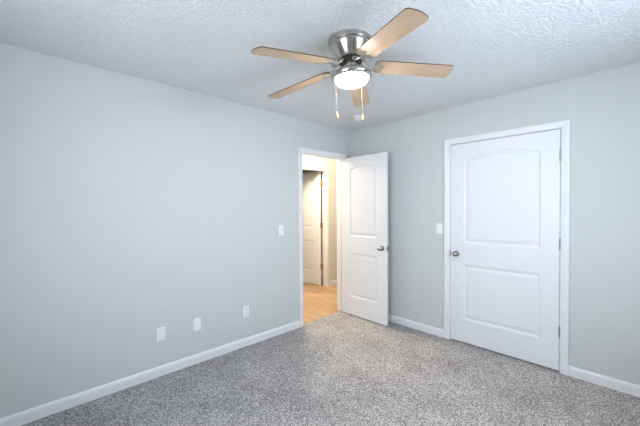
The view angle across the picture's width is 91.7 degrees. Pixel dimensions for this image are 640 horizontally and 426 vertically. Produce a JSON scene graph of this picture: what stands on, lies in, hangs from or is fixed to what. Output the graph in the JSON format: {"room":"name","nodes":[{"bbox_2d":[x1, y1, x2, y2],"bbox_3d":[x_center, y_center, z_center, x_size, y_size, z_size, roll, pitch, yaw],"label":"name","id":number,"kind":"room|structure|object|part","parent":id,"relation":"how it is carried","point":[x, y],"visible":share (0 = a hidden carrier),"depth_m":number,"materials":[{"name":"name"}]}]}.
{"room":"empty bedroom","nodes":[
{"label":"empty bedroom","id":0,"kind":"room"},
{"bbox_2d":[0,43,349,417],"bbox_3d":[-1.021,0.135,2.972,3.870,2.440,0.120,-1,1,-44],"label":"wall","id":1,"kind":"structure","parent":0,"point":[131,207],"depth_m":2.42,"materials":[{"name":"grey paint"}]},
{"bbox_2d":[0,320,299,425],"bbox_3d":[-1.260,1.319,2.664,2.825,0.083,0.013,-1,1,-44],"label":"baseboard","id":2,"kind":"structure","parent":1,"relation":"attached to","point":[20,418],"depth_m":2.44,"materials":[{"name":"white paint"}]},
{"bbox_2d":[156,327,165,341],"bbox_3d":[-1.329,1.016,2.598,0.070,0.114,0.007,-1,1,-44],"label":"blank wall plate","id":3,"kind":"object","parent":1,"relation":"attached to","point":[160,332],"visible":1,"depth_m":2.59,"materials":[{"name":"white plastic"}]},
{"bbox_2d":[193,317,200,331],"bbox_3d":[-1.110,1.007,2.807,0.070,0.114,0.007,-1,1,-44],"label":"blank wall plate","id":4,"kind":"object","parent":1,"relation":"attached to","point":[197,321],"visible":1,"depth_m":2.80,"materials":[{"name":"white plastic"}]},
{"bbox_2d":[243,305,248,317],"bbox_3d":[-0.750,1.000,3.150,0.070,0.114,0.008,-1,1,-44],"label":"power outlet","id":5,"kind":"object","parent":1,"relation":"attached to","point":[245,308],"visible":1,"depth_m":3.15,"materials":[{"name":"white plastic"}]},
{"bbox_2d":[278,225,283,234],"bbox_3d":[-0.427,0.191,3.444,0.070,0.114,0.017,-1,1,-44],"label":"light switch","id":6,"kind":"object","parent":1,"relation":"attached to","point":[280,227],"visible":1,"depth_m":3.44,"materials":[{"name":"white plastic"}]},
{"bbox_2d":[303,310,339,323],"bbox_3d":[0.021,1.333,3.978,0.715,0.006,0.030,-1,1,-44],"label":"trim","id":7,"kind":"structure","parent":1,"relation":"attached to","point":[339,310],"depth_m":3.95,"materials":[{"name":"brown wood"}]},
{"bbox_2d":[298,147,346,326],"bbox_3d":[0.062,0.279,3.913,0.841,2.111,0.016,-1,1,-44],"label":"trim","id":8,"kind":"structure","parent":1,"relation":"attached to","point":[300,149],"depth_m":3.64,"materials":[{"name":"white paint"}]},
{"bbox_2d":[302,152,342,310],"bbox_3d":[0.015,0.299,3.962,0.753,2.069,0.120,-1,1,-44],"label":"trim","id":9,"kind":"structure","parent":1,"relation":"attached to","point":[339,160],"depth_m":4.20,"materials":[{"name":"white paint"}]},
{"bbox_2d":[342,152,388,325],"bbox_3d":[0.537,0.303,3.898,0.183,2.033,0.747,-1,1,-43],"label":"door","id":10,"kind":"structure","parent":1,"relation":"in","point":[365,247],"depth_m":3.85,"materials":[{"name":"white paint"}]},
{"bbox_3d":[0.708,0.418,3.640,0.070,0.064,0.064,-1,1,-43],"label":"knob","id":11,"kind":"part","parent":10,"relation":"part of","materials":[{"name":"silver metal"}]},
{"bbox_2d":[302,165,328,285],"bbox_3d":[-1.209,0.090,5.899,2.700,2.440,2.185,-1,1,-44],"label":"door frame","id":12,"kind":"structure","parent":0,"point":[304,171],"depth_m":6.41,"materials":[{"name":"white paint"}]},
{"bbox_2d":[302,155,336,280],"bbox_3d":[-0.241,0.095,5.247,4.800,2.440,0.095,-1,1,-44],"label":"wall","id":13,"kind":"structure","parent":0,"point":[306,160],"depth_m":5.62,"materials":[{"name":"white paint"}]},
{"bbox_2d":[303,172,322,284],"bbox_3d":[-0.283,0.279,5.781,0.796,2.033,0.183,0,1,35],"label":"door","id":14,"kind":"structure","parent":13,"relation":"in","point":[312,183],"depth_m":5.66,"materials":[{"name":"white paint"}]},
{"bbox_2d":[329,279,336,285],"bbox_3d":[0.814,1.253,6.191,1.804,0.083,0.013,-1,1,-44],"label":"baseboard","id":15,"kind":"structure","parent":13,"relation":"attached to","point":[333,282],"depth_m":5.64,"materials":[{"name":"white paint"}]},
{"bbox_2d":[0,0,639,130],"bbox_3d":[0.196,-1.123,1.757,3.990,0.100,3.540,-1,1,-44],"label":"ceiling","id":16,"kind":"structure","parent":0,"point":[495,48],"depth_m":1.97,"materials":[{"name":"white paint"}]},
{"bbox_2d":[251,8,453,120],"bbox_3d":[0.158,-0.848,1.989,1.196,0.487,1.230,0,1,32],"label":"ceiling fan","id":17,"kind":"object","parent":16,"relation":"hanging from","point":[350,48],"visible":1,"depth_m":1.86,"materials":[{"name":"beige wood"}]},
{"bbox_3d":[-0.135,-0.873,1.729,0.505,0.006,0.131,-10,15,-34],"label":"blade","id":18,"kind":"part","parent":17,"relation":"part of","materials":[{"name":"brown wood"}]},
{"bbox_3d":[-0.145,-0.880,2.159,0.505,0.006,0.131,-8,8,31],"label":"blade","id":19,"kind":"part","parent":17,"relation":"part of","materials":[{"name":"brown wood"}]},
{"bbox_3d":[0.109,-0.921,1.893,0.102,0.049,0.082,-4,1,-34],"label":"bracket arm","id":20,"kind":"part","parent":17,"relation":"part of","materials":[{"name":"silver metal"}]},
{"bbox_3d":[0.200,-0.819,1.953,0.211,0.046,0.211,-4,2,-44],"label":"lamp shade","id":21,"kind":"part","parent":17,"relation":"part of","materials":[{"name":"white glass"}]},
{"bbox_3d":[0.232,-0.927,1.855,0.082,0.049,0.102,-4,1,-22],"label":"bracket arm","id":22,"kind":"part","parent":17,"relation":"part of","materials":[{"name":"silver metal"}]},
{"bbox_3d":[0.292,-0.907,2.339,0.131,0.006,0.505,-13,-6,13],"label":"blade","id":23,"kind":"part","parent":17,"relation":"part of","materials":[{"name":"brown wood"}]},
{"bbox_3d":[0.297,-0.932,1.959,0.102,0.049,0.082,-3,1,-5],"label":"bracket arm","id":24,"kind":"part","parent":17,"relation":"part of","materials":[{"name":"silver metal"}]},
{"bbox_3d":[0.343,-0.896,1.580,0.131,0.006,0.505,7,2,-22],"label":"blade","id":25,"kind":"part","parent":17,"relation":"part of","materials":[{"name":"brown wood"}]},
{"bbox_3d":[0.593,-0.917,1.983,0.505,0.006,0.131,2,-9,-5],"label":"blade","id":26,"kind":"part","parent":17,"relation":"part of","materials":[{"name":"brown wood"}]},
{"bbox_2d":[352,115,361,121],"bbox_3d":[0.437,-1.081,3.568,0.140,0.043,0.140,-1,1,-44],"label":"smoke detector","id":27,"kind":"object","parent":16,"relation":"attached to","point":[356,118],"visible":0.84,"depth_m":3.52,"materials":[{"name":"white plastic"}]},
{"bbox_2d":[21,276,639,425],"bbox_3d":[-0.025,1.386,3.838,6.470,0.100,6.820,-1,1,-44],"label":"floor","id":28,"kind":"structure","parent":0,"point":[341,368],"depth_m":2.39,"materials":[{"name":"grey carpet"}]},
{"bbox_2d":[350,62,639,385],"bbox_3d":[1.603,0.118,3.112,0.120,2.440,3.540,-1,1,-44],"label":"wall","id":29,"kind":"structure","parent":0,"point":[602,108],"depth_m":2.52,"materials":[{"name":"grey paint"}]},
{"bbox_2d":[388,314,443,337],"bbox_3d":[0.881,1.290,3.797,0.013,0.083,1.303,-1,1,-44],"label":"baseboard","id":30,"kind":"structure","parent":29,"relation":"attached to","point":[439,332],"depth_m":3.55,"materials":[{"name":"white paint"}]},
{"bbox_2d":[436,223,442,233],"bbox_3d":[1.284,0.169,3.348,0.017,0.114,0.070,-1,1,-44],"label":"light switch","id":31,"kind":"object","parent":29,"relation":"attached to","point":[439,226],"visible":1,"depth_m":3.35,"materials":[{"name":"white plastic"}]},
{"bbox_2d":[450,129,560,370],"bbox_3d":[1.706,0.312,2.949,0.183,2.033,0.931,-1,1,-44],"label":"door","id":32,"kind":"structure","parent":29,"relation":"in","point":[506,240],"depth_m":2.88,"materials":[{"name":"white paint"}]},
{"bbox_3d":[1.393,0.421,3.203,0.070,0.064,0.064,-1,1,-44],"label":"knob","id":33,"kind":"part","parent":32,"relation":"part of","materials":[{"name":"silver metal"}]},
{"bbox_2d":[444,119,569,375],"bbox_3d":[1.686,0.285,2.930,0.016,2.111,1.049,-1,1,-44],"label":"trim","id":34,"kind":"structure","parent":29,"relation":"attached to","point":[564,124],"depth_m":2.59,"materials":[{"name":"white paint"}]},
{"bbox_2d":[568,366,639,397],"bbox_3d":[2.378,1.306,2.229,0.013,0.083,0.935,-1,1,-44],"label":"baseboard","id":35,"kind":"structure","parent":29,"relation":"attached to","point":[605,381],"depth_m":2.40,"materials":[{"name":"white paint"}]}
]}

